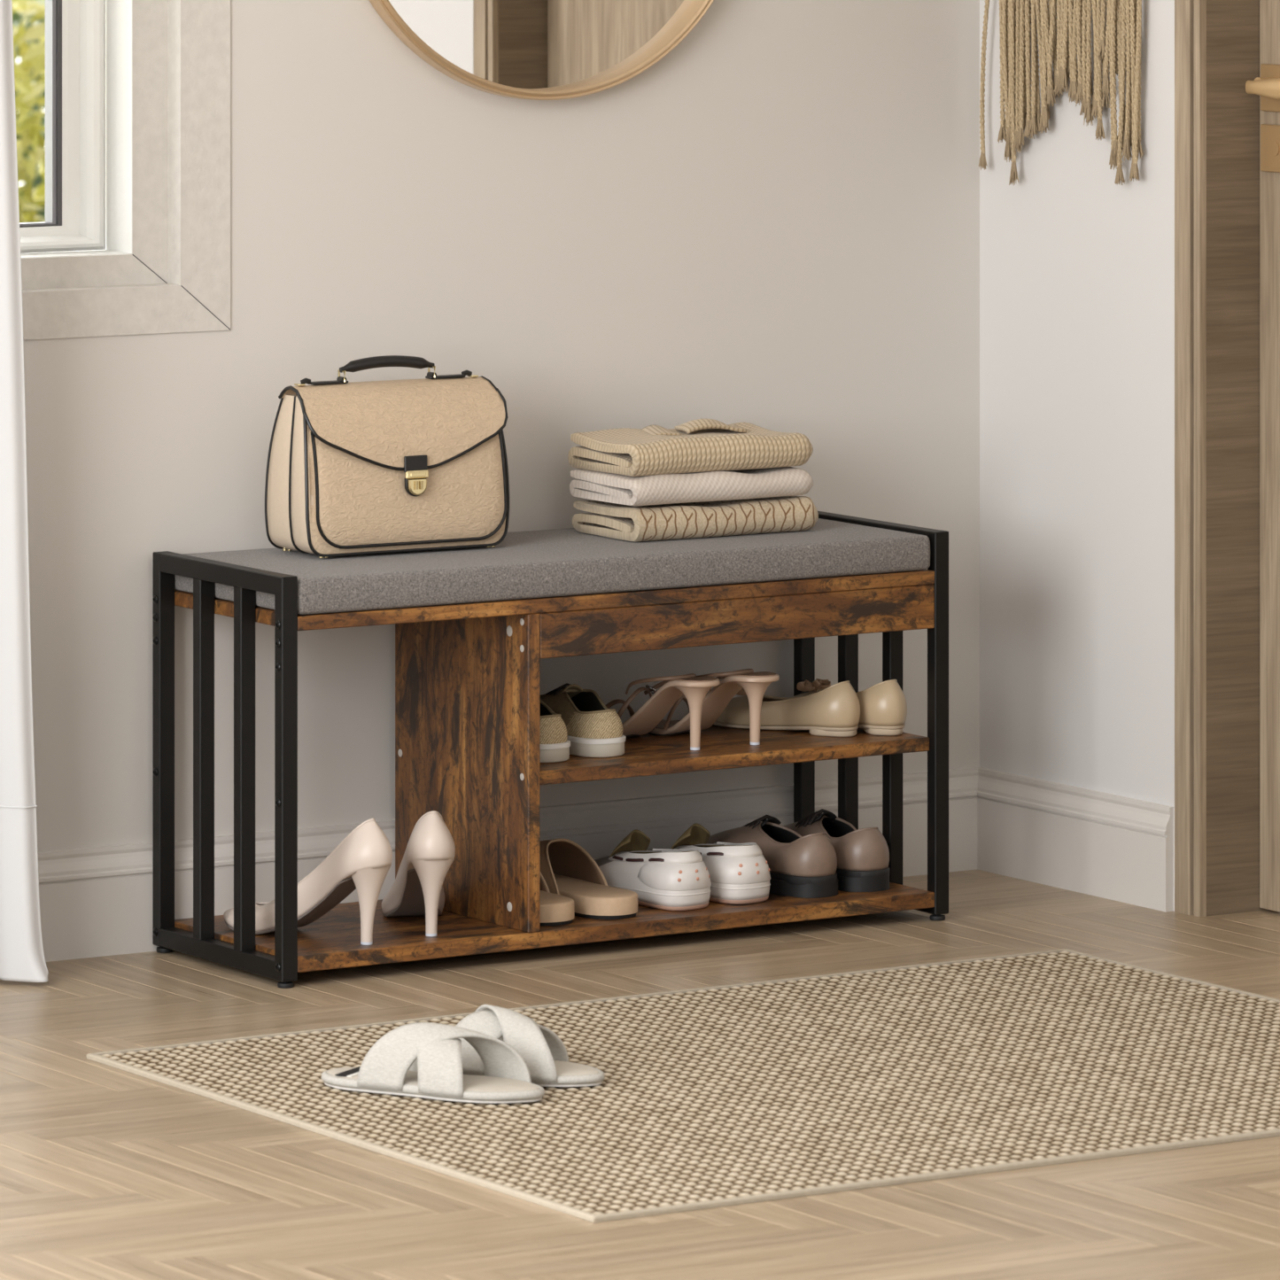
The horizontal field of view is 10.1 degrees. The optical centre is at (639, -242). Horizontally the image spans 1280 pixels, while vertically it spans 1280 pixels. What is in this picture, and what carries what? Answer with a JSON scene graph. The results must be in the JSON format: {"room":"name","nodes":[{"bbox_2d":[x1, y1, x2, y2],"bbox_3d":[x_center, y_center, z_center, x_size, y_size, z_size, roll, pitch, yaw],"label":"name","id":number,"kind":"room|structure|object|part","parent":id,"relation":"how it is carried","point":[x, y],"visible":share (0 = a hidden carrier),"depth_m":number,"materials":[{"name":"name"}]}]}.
{"room":"home entryway","nodes":[
{"label":"home entryway","id":0,"kind":"room"},
{"bbox_2d":[22,0,979,852],"bbox_3d":[-1.464,0.169,8.843,4.950,2.700,0.200,0,0,-32],"label":"wall","id":1,"kind":"structure","parent":0,"point":[772,223],"depth_m":9.57,"materials":[{"name":"white paint"}]},
{"bbox_2d":[0,0,48,982],"bbox_3d":[-1.183,0.296,8.789,0.968,2.435,0.192,0,0,-32],"label":"curtain","id":2,"kind":"object","parent":1,"relation":"attached to","point":[22,958],"visible":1,"depth_m":8.97,"materials":[{"name":"white fabric"}]},
{"bbox_2d":[12,0,230,340],"bbox_3d":[-1.087,0.021,9.040,1.240,1.425,0.139,0,0,-32],"label":"window","id":3,"kind":"structure","parent":1,"relation":"in","point":[122,107],"depth_m":9.29,"materials":[{"name":"paint"}]},
{"bbox_3d":[-1.112,0.045,9.095,0.844,1.103,0.004,0,0,-32],"label":"glass pane","id":4,"kind":"part","parent":3,"relation":"part of","materials":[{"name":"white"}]},
{"bbox_3d":[-1.108,0.025,9.079,0.985,1.213,0.050,0,0,-32],"label":"sash","id":5,"kind":"part","parent":3,"relation":"part of","materials":[{"name":"white paint"}]},
{"bbox_3d":[-1.083,0.022,9.034,1.096,1.304,0.053,0,0,-32],"label":"casing","id":6,"kind":"part","parent":3,"relation":"part of","materials":[{"name":"paint"}]},
{"bbox_2d":[37,767,979,961],"bbox_3d":[-1.516,1.450,8.683,4.692,0.138,0.014,0,0,-32],"label":"baseboard","id":7,"kind":"structure","parent":1,"relation":"attached to","point":[95,901],"depth_m":9.40,"materials":[{"name":"white paint"}]},
{"bbox_2d":[368,0,713,100],"bbox_3d":[-0.125,0.128,9.546,0.641,0.641,0.036,0,0,-32],"label":"wall mirror","id":8,"kind":"object","parent":1,"relation":"attached to","point":[535,50],"visible":1,"depth_m":9.55,"materials":[{"name":"beige mirror"}]},
{"bbox_2d":[0,869,1279,1279],"bbox_3d":[0.171,1.519,4.063,7.020,0.001,9.670,0,0,-32],"label":"floor","id":9,"kind":"structure","parent":0,"point":[107,1172],"depth_m":7.79,"materials":[{"name":"brown wood"}]},
{"bbox_2d":[152,511,948,988],"bbox_3d":[-0.108,1.264,9.364,1.006,0.508,0.336,0,0,-32],"label":"bench","id":10,"kind":"object","parent":9,"relation":"on","point":[474,626],"visible":0.88,"depth_m":9.23,"materials":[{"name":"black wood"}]},
{"bbox_3d":[-0.522,1.260,9.103,0.022,0.500,0.336,0,0,-32],"label":"frame","id":11,"kind":"part","parent":10,"relation":"part of","materials":[{"name":"black metal"}]},
{"bbox_2d":[223,818,392,945],"bbox_3d":[-0.420,1.401,9.122,0.273,0.158,0.081,0,0,40],"label":"pump","id":12,"kind":"object","parent":10,"relation":"on","point":[361,862],"visible":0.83,"depth_m":9.05,"materials":[{"name":"beige leather"}]},
{"bbox_2d":[264,355,509,558],"bbox_3d":[-0.317,0.888,9.284,0.299,0.247,0.141,0,0,-31],"label":"handbag","id":13,"kind":"object","parent":10,"relation":"on","point":[406,465],"visible":1,"depth_m":9.24,"materials":[{"name":"beige leather"}]},
{"bbox_3d":[-0.324,0.796,9.297,0.264,0.002,0.013,0,0,-31],"label":"strap plate","id":14,"kind":"part","parent":13,"relation":"part of","materials":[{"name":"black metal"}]},
{"bbox_3d":[-0.324,0.774,9.297,0.138,0.019,0.014,0,0,-31],"label":"handle","id":15,"kind":"part","parent":13,"relation":"part of","materials":[{"name":"black leather"}]},
{"bbox_3d":[-0.302,0.909,9.260,0.289,0.198,0.031,0,0,-31],"label":"panel","id":16,"kind":"part","parent":13,"relation":"part of","materials":[{"name":"beige leather"}]},
{"bbox_3d":[-0.283,0.910,9.229,0.033,0.010,0.006,0,0,-31],"label":"clasp plate","id":17,"kind":"part","parent":13,"relation":"part of","materials":[{"name":"gold metal"}]},
{"bbox_2d":[381,810,455,936],"bbox_3d":[-0.279,1.401,9.224,0.081,0.158,0.273,0,0,-11],"label":"pump","id":18,"kind":"object","parent":10,"relation":"on","point":[417,889],"visible":1,"depth_m":9.12,"materials":[{"name":"beige leather"}]},
{"bbox_3d":[-0.222,1.279,9.291,0.018,0.402,0.334,0,0,-32],"label":"divider panel","id":19,"kind":"part","parent":10,"relation":"part of","materials":[{"name":"brown wood"}]},
{"bbox_2d":[174,518,930,614],"bbox_3d":[-0.109,1.037,9.363,0.952,0.046,0.334,0,0,-32],"label":"seat cushion","id":20,"kind":"object","parent":10,"relation":"on","point":[557,571],"depth_m":9.23,"materials":[{"name":"grey fabric"}]},
{"bbox_3d":[-0.108,1.069,9.364,0.955,0.018,0.335,0,0,-32],"label":"seat panel","id":21,"kind":"part","parent":10,"relation":"part of","materials":[{"name":"brown wood"}]},
{"bbox_2d":[174,882,934,972],"bbox_3d":[-0.108,1.490,9.363,0.955,0.020,0.334,0,0,-32],"label":"shelf","id":22,"kind":"object","parent":10,"relation":"attached to","point":[468,924],"depth_m":9.18,"materials":[{"name":"brown wood"}]},
{"bbox_2d":[539,698,570,763],"bbox_3d":[-0.181,1.236,9.345,0.087,0.085,0.257,0,0,-36],"label":"sneaker","id":23,"kind":"object","parent":10,"relation":"on","point":[554,746],"visible":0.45,"depth_m":9.24,"materials":[{"name":"beige rubber"}]},
{"bbox_2d":[539,870,574,926],"bbox_3d":[-0.172,1.438,9.312,0.084,0.084,0.262,0,0,-32],"label":"slide mule","id":24,"kind":"object","parent":10,"relation":"on","point":[554,909],"visible":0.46,"depth_m":9.21,"materials":[{"name":"beige leather"}]},
{"bbox_2d":[539,682,625,757],"bbox_3d":[-0.107,1.236,9.398,0.087,0.085,0.257,0,0,-36],"label":"sneaker","id":25,"kind":"object","parent":10,"relation":"on","point":[593,729],"visible":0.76,"depth_m":9.30,"materials":[{"name":"beige rubber"}]},
{"bbox_2d":[539,837,637,919],"bbox_3d":[-0.096,1.438,9.363,0.084,0.084,0.262,0,0,-36],"label":"slide mule","id":26,"kind":"object","parent":10,"relation":"on","point":[567,868],"visible":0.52,"depth_m":9.34,"materials":[{"name":"beige leather"}]},
{"bbox_2d":[594,829,711,910],"bbox_3d":[-0.011,1.435,9.424,0.087,0.090,0.267,0,0,-39],"label":"shoe","id":27,"kind":"object","parent":10,"relation":"on","point":[662,879],"visible":0.91,"depth_m":9.34,"materials":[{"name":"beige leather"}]},
{"bbox_2d":[605,673,720,750],"bbox_3d":[0.011,1.231,9.430,0.078,0.095,0.242,0,0,-42],"label":"sandal","id":28,"kind":"object","parent":10,"relation":"on","point":[646,718],"visible":0.79,"depth_m":9.39,"materials":[{"name":"beige leather"}]},
{"bbox_2d":[572,496,818,542],"bbox_3d":[0.075,0.990,9.512,0.285,0.048,0.169,0,0,-32],"label":"sweater","id":29,"kind":"object","parent":10,"relation":"on","point":[718,518],"visible":0.94,"depth_m":9.45,"materials":[{"name":"beige fabric"}]},
{"bbox_2d":[569,466,813,506],"bbox_3d":[0.069,0.947,9.507,0.284,0.040,0.171,0,0,-32],"label":"sweater","id":30,"kind":"object","parent":29,"relation":"on","point":[781,481],"visible":0.91,"depth_m":9.43,"materials":[{"name":"white fabric"}]},
{"bbox_2d":[567,418,813,476],"bbox_3d":[0.068,0.899,9.510,0.283,0.059,0.173,0,0,-32],"label":"sweater","id":31,"kind":"object","parent":30,"relation":"on","point":[698,445],"visible":1,"depth_m":9.45,"materials":[{"name":"beige fabric"}]},
{"bbox_2d":[648,668,779,744],"bbox_3d":[0.090,1.231,9.481,0.078,0.095,0.242,0,0,-42],"label":"sandal","id":32,"kind":"object","parent":10,"relation":"on","point":[755,685],"visible":0.73,"depth_m":9.43,"materials":[{"name":"beige leather"}]},
{"bbox_2d":[670,823,770,904],"bbox_3d":[0.070,1.435,9.481,0.087,0.090,0.267,0,0,-39],"label":"shoe","id":33,"kind":"object","parent":10,"relation":"on","point":[739,872],"visible":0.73,"depth_m":9.38,"materials":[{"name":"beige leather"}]},
{"bbox_2d":[539,720,929,785],"bbox_3d":[0.038,1.288,9.461,0.604,0.018,0.320,0,0,-32],"label":"shelf","id":34,"kind":"object","parent":10,"relation":"attached to","point":[720,747],"depth_m":9.38,"materials":[{"name":"brown wood"}]},
{"bbox_2d":[706,814,837,898],"bbox_3d":[0.157,1.433,9.541,0.088,0.093,0.277,0,0,-37],"label":"shoe","id":35,"kind":"object","parent":10,"relation":"on","point":[804,866],"visible":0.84,"depth_m":9.44,"materials":[{"name":"beige leather"}]},
{"bbox_2d":[713,680,860,736],"bbox_3d":[0.185,1.243,9.564,0.250,0.072,0.081,0,0,39],"label":"flat shoe","id":36,"kind":"object","parent":10,"relation":"on","point":[833,710],"visible":0.77,"depth_m":9.51,"materials":[{"name":"beige leather"}]},
{"bbox_2d":[783,808,889,892],"bbox_3d":[0.235,1.433,9.597,0.088,0.093,0.277,0,0,-34],"label":"shoe","id":37,"kind":"object","parent":10,"relation":"on","point":[863,854],"visible":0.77,"depth_m":9.49,"materials":[{"name":"beige leather"}]},
{"bbox_2d":[791,678,907,736],"bbox_3d":[0.266,1.243,9.597,0.081,0.072,0.250,0,0,-38],"label":"flat shoe","id":38,"kind":"object","parent":10,"relation":"on","point":[883,706],"visible":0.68,"depth_m":9.50,"materials":[{"name":"beige leather"}]},
{"bbox_3d":[0.305,1.260,9.624,0.022,0.500,0.336,0,0,-32],"label":"frame","id":39,"kind":"part","parent":10,"relation":"part of","materials":[{"name":"black metal"}]},
{"bbox_2d":[86,948,1279,1222],"bbox_3d":[0.247,1.515,8.377,1.405,0.007,1.123,0,0,-32],"label":"area rug","id":40,"kind":"object","parent":9,"relation":"on","point":[756,1091],"visible":0.95,"depth_m":8.29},
{"bbox_2d":[321,1022,544,1102],"bbox_3d":[-0.235,1.473,8.234,0.279,0.077,0.103,0,0,27],"label":"slipper","id":41,"kind":"object","parent":40,"relation":"on","point":[420,1059],"visible":1,"depth_m":8.21,"materials":[{"name":"white fabric"}]},
{"bbox_2d":[455,1004,605,1086],"bbox_3d":[-0.164,1.473,8.340,0.279,0.077,0.103,0,0,30],"label":"slipper","id":42,"kind":"object","parent":40,"relation":"on","point":[546,1057],"visible":0.69,"depth_m":8.29,"materials":[{"name":"white fabric"}]},
{"bbox_2d":[979,0,1174,911],"bbox_3d":[2.264,0.169,7.321,0.250,2.700,6.350,0,0,-32],"label":"wall","id":43,"kind":"structure","parent":0,"point":[1077,265],"depth_m":9.74,"materials":[{"name":"white paint"}]},
{"bbox_2d":[978,0,1144,185],"bbox_3d":[0.573,0.167,9.740,0.031,0.823,0.397,0,0,-32],"label":"macrame hanging","id":44,"kind":"object","parent":43,"relation":"hanging from","point":[1054,38],"visible":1,"depth_m":9.73,"materials":[{"name":"beige fabric"}]},
{"bbox_3d":[0.476,0.238,9.887,0.008,0.602,0.041,0,0,-32],"label":"cord","id":45,"kind":"part","parent":44,"relation":"part of","materials":[{"name":"fabric"}]},
{"bbox_3d":[0.491,0.219,9.864,0.008,0.565,0.015,0,0,-32],"label":"cord","id":46,"kind":"part","parent":44,"relation":"part of","materials":[{"name":"fabric"}]},
{"bbox_3d":[0.498,0.227,9.856,0.008,0.580,0.017,0,0,-32],"label":"cord","id":47,"kind":"part","parent":44,"relation":"part of","materials":[{"name":"fabric"}]},
{"bbox_3d":[0.500,0.206,9.864,0.008,0.538,0.013,0,0,-32],"label":"cord","id":48,"kind":"part","parent":44,"relation":"part of","materials":[{"name":"fabric"}]},
{"bbox_3d":[0.501,0.219,9.847,0.008,0.565,0.015,0,0,-32],"label":"cord","id":49,"kind":"part","parent":44,"relation":"part of","materials":[{"name":"fabric"}]},
{"bbox_3d":[0.506,0.243,9.839,0.008,0.612,0.012,0,0,-32],"label":"cord","id":50,"kind":"part","parent":44,"relation":"part of","materials":[{"name":"fabric"}]},
{"bbox_3d":[0.511,0.214,9.850,0.008,0.555,0.017,0,0,-32],"label":"cord","id":51,"kind":"part","parent":44,"relation":"part of","materials":[{"name":"fabric"}]},
{"bbox_3d":[0.512,0.222,9.830,0.008,0.571,0.010,0,0,-32],"label":"cord","id":52,"kind":"part","parent":44,"relation":"part of","materials":[{"name":"fabric"}]},
{"bbox_3d":[0.517,0.219,9.820,0.008,0.565,0.010,0,0,-32],"label":"cord","id":53,"kind":"part","parent":44,"relation":"part of","materials":[{"name":"fabric"}]},
{"bbox_3d":[0.521,0.208,9.830,0.008,0.543,0.011,0,0,-32],"label":"cord","id":54,"kind":"part","parent":44,"relation":"part of","materials":[{"name":"fabric"}]},
{"bbox_3d":[0.524,0.214,9.810,0.008,0.555,0.012,0,0,-32],"label":"cord","id":55,"kind":"part","parent":44,"relation":"part of","materials":[{"name":"fabric"}]},
{"bbox_3d":[0.527,0.208,9.821,0.008,0.543,0.013,0,0,-32],"label":"cord","id":56,"kind":"part","parent":44,"relation":"part of","materials":[{"name":"fabric"}]},
{"bbox_3d":[0.531,0.211,9.801,0.008,0.548,0.011,0,0,-32],"label":"cord","id":57,"kind":"part","parent":44,"relation":"part of","materials":[{"name":"fabric"}]},
{"bbox_3d":[0.535,0.206,9.810,0.008,0.538,0.018,0,0,-32],"label":"cord","id":58,"kind":"part","parent":44,"relation":"part of","materials":[{"name":"fabric"}]},
{"bbox_3d":[0.539,0.209,9.789,0.008,0.545,0.024,0,0,-32],"label":"cord","id":59,"kind":"part","parent":44,"relation":"part of","materials":[{"name":"fabric"}]},
{"bbox_3d":[0.542,0.204,9.778,0.008,0.535,0.018,0,0,-32],"label":"cord","id":60,"kind":"part","parent":44,"relation":"part of","materials":[{"name":"fabric"}]},
{"bbox_3d":[0.549,0.191,9.770,0.008,0.508,0.021,0,0,-32],"label":"cord","id":61,"kind":"part","parent":44,"relation":"part of","materials":[{"name":"fabric"}]},
{"bbox_3d":[0.551,0.175,9.781,0.008,0.477,0.016,0,0,-32],"label":"cord","id":62,"kind":"part","parent":44,"relation":"part of","materials":[{"name":"fabric"}]},
{"bbox_3d":[0.553,0.189,9.762,0.008,0.504,0.021,0,0,-32],"label":"cord","id":63,"kind":"part","parent":44,"relation":"part of","materials":[{"name":"fabric"}]},
{"bbox_3d":[0.558,0.182,9.774,0.008,0.491,0.016,0,0,-32],"label":"cord","id":64,"kind":"part","parent":44,"relation":"part of","materials":[{"name":"fabric"}]},
{"bbox_3d":[0.561,0.182,9.754,0.008,0.491,0.016,0,0,-32],"label":"cord","id":65,"kind":"part","parent":44,"relation":"part of","materials":[{"name":"fabric"}]},
{"bbox_3d":[0.566,0.177,9.745,0.008,0.480,0.016,0,0,-32],"label":"cord","id":66,"kind":"part","parent":44,"relation":"part of","materials":[{"name":"fabric"}]},
{"bbox_3d":[0.570,0.177,9.735,0.008,0.481,0.016,0,0,-32],"label":"cord","id":67,"kind":"part","parent":44,"relation":"part of","materials":[{"name":"fabric"}]},
{"bbox_3d":[0.569,0.172,9.752,0.008,0.469,0.021,0,0,-32],"label":"cord","id":68,"kind":"part","parent":44,"relation":"part of","materials":[{"name":"fabric"}]},
{"bbox_3d":[0.576,0.169,9.745,0.008,0.463,0.015,0,0,-32],"label":"cord","id":69,"kind":"part","parent":44,"relation":"part of","materials":[{"name":"fabric"}]},
{"bbox_3d":[0.578,0.185,9.728,0.008,0.496,0.012,0,0,-32],"label":"cord","id":70,"kind":"part","parent":44,"relation":"part of","materials":[{"name":"fabric"}]},
{"bbox_3d":[0.584,0.185,9.719,0.008,0.497,0.015,0,0,-32],"label":"cord","id":71,"kind":"part","parent":44,"relation":"part of","materials":[{"name":"fabric"}]},
{"bbox_3d":[0.588,0.186,9.710,0.008,0.499,0.012,0,0,-32],"label":"cord","id":72,"kind":"part","parent":44,"relation":"part of","materials":[{"name":"fabric"}]},
{"bbox_3d":[0.591,0.172,9.717,0.008,0.471,0.012,0,0,-32],"label":"cord","id":73,"kind":"part","parent":44,"relation":"part of","materials":[{"name":"fabric"}]},
{"bbox_3d":[0.594,0.194,9.700,0.008,0.515,0.013,0,0,-32],"label":"cord","id":74,"kind":"part","parent":44,"relation":"part of","materials":[{"name":"fabric"}]},
{"bbox_3d":[0.598,0.198,9.690,0.008,0.523,0.012,0,0,-32],"label":"cord","id":75,"kind":"part","parent":44,"relation":"part of","materials":[{"name":"fabric"}]},
{"bbox_3d":[0.605,0.191,9.698,0.008,0.509,0.022,0,0,-32],"label":"cord","id":76,"kind":"part","parent":44,"relation":"part of","materials":[{"name":"fabric"}]},
{"bbox_3d":[0.605,0.197,9.678,0.008,0.520,0.022,0,0,-32],"label":"cord","id":77,"kind":"part","parent":44,"relation":"part of","materials":[{"name":"fabric"}]},
{"bbox_3d":[0.612,0.209,9.672,0.008,0.545,0.012,0,0,-32],"label":"cord","id":78,"kind":"part","parent":44,"relation":"part of","materials":[{"name":"fabric"}]},
{"bbox_3d":[0.616,0.156,9.661,0.008,0.439,0.016,0,0,-32],"label":"cord","id":79,"kind":"part","parent":44,"relation":"part of","materials":[{"name":"fabric"}]},
{"bbox_3d":[0.616,0.189,9.679,0.008,0.504,0.022,0,0,-32],"label":"cord","id":80,"kind":"part","parent":44,"relation":"part of","materials":[{"name":"fabric"}]},
{"bbox_3d":[0.622,0.180,9.653,0.008,0.486,0.016,0,0,-32],"label":"cord","id":81,"kind":"part","parent":44,"relation":"part of","materials":[{"name":"fabric"}]},
{"bbox_3d":[0.627,0.228,9.645,0.008,0.583,0.014,0,0,-32],"label":"cord","id":82,"kind":"part","parent":44,"relation":"part of","materials":[{"name":"fabric"}]},
{"bbox_3d":[0.631,0.223,9.637,0.008,0.573,0.018,0,0,-32],"label":"cord","id":83,"kind":"part","parent":44,"relation":"part of","materials":[{"name":"fabric"}]},
{"bbox_3d":[0.631,0.170,9.654,0.008,0.466,0.017,0,0,-32],"label":"cord","id":84,"kind":"part","parent":44,"relation":"part of","materials":[{"name":"fabric"}]},
{"bbox_3d":[0.637,0.214,9.645,0.008,0.554,0.019,0,0,-32],"label":"cord","id":85,"kind":"part","parent":44,"relation":"part of","materials":[{"name":"fabric"}]},
{"bbox_3d":[0.642,0.213,9.637,0.008,0.552,0.018,0,0,-32],"label":"cord","id":86,"kind":"part","parent":44,"relation":"part of","materials":[{"name":"fabric"}]},
{"bbox_3d":[0.639,0.240,9.628,0.008,0.606,0.018,0,0,-32],"label":"cord","id":87,"kind":"part","parent":44,"relation":"part of","materials":[{"name":"fabric"}]},
{"bbox_3d":[0.646,0.221,9.617,0.008,0.569,0.014,0,0,-32],"label":"cord","id":88,"kind":"part","parent":44,"relation":"part of","materials":[{"name":"fabric"}]},
{"bbox_3d":[0.651,0.216,9.627,0.008,0.558,0.015,0,0,-32],"label":"cord","id":89,"kind":"part","parent":44,"relation":"part of","materials":[{"name":"fabric"}]},
{"bbox_3d":[0.653,0.233,9.608,0.008,0.592,0.012,0,0,-32],"label":"cord","id":90,"kind":"part","parent":44,"relation":"part of","materials":[{"name":"fabric"}]},
{"bbox_3d":[0.656,0.209,9.616,0.008,0.545,0.019,0,0,-32],"label":"cord","id":91,"kind":"part","parent":44,"relation":"part of","materials":[{"name":"fabric"}]},
{"bbox_3d":[0.658,0.237,9.598,0.008,0.601,0.017,0,0,-32],"label":"cord","id":92,"kind":"part","parent":44,"relation":"part of","materials":[{"name":"fabric"}]},
{"bbox_3d":[0.661,0.221,9.608,0.008,0.569,0.011,0,0,-32],"label":"cord","id":93,"kind":"part","parent":44,"relation":"part of","materials":[{"name":"fabric"}]},
{"bbox_2d":[977,767,1173,912],"bbox_3d":[0.578,1.450,9.748,0.014,0.138,0.446,0,0,-32],"label":"baseboard","id":94,"kind":"structure","parent":43,"relation":"attached to","point":[1097,843],"depth_m":9.73,"materials":[{"name":"white paint"}]},
{"bbox_2d":[1174,0,1279,916],"bbox_3d":[1.008,0.452,9.209,0.142,2.134,0.914,0,0,-32],"label":"door","id":95,"kind":"structure","parent":43,"relation":"in","point":[1227,52],"depth_m":9.54,"materials":[{"name":"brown wood"}]},
{"bbox_3d":[0.957,0.452,9.177,0.022,2.134,0.914,0,0,-32],"label":"casing","id":96,"kind":"part","parent":95,"relation":"part of","materials":[{"name":"brown wood"}]},
{"bbox_3d":[0.845,0.431,9.466,0.040,0.029,0.134,0,0,-32],"label":"handle","id":97,"kind":"part","parent":95,"relation":"part of","materials":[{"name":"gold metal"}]},
{"bbox_3d":[0.835,0.512,9.526,0.010,0.062,0.061,0,0,-32],"label":"lock plate","id":98,"kind":"part","parent":95,"relation":"part of","materials":[{"name":"gold metal"}]},
{"bbox_3d":[0.836,0.433,9.526,0.008,0.062,0.061,0,0,-32],"label":"handle plate","id":99,"kind":"part","parent":95,"relation":"part of","materials":[{"name":"gold metal"}]}
]}

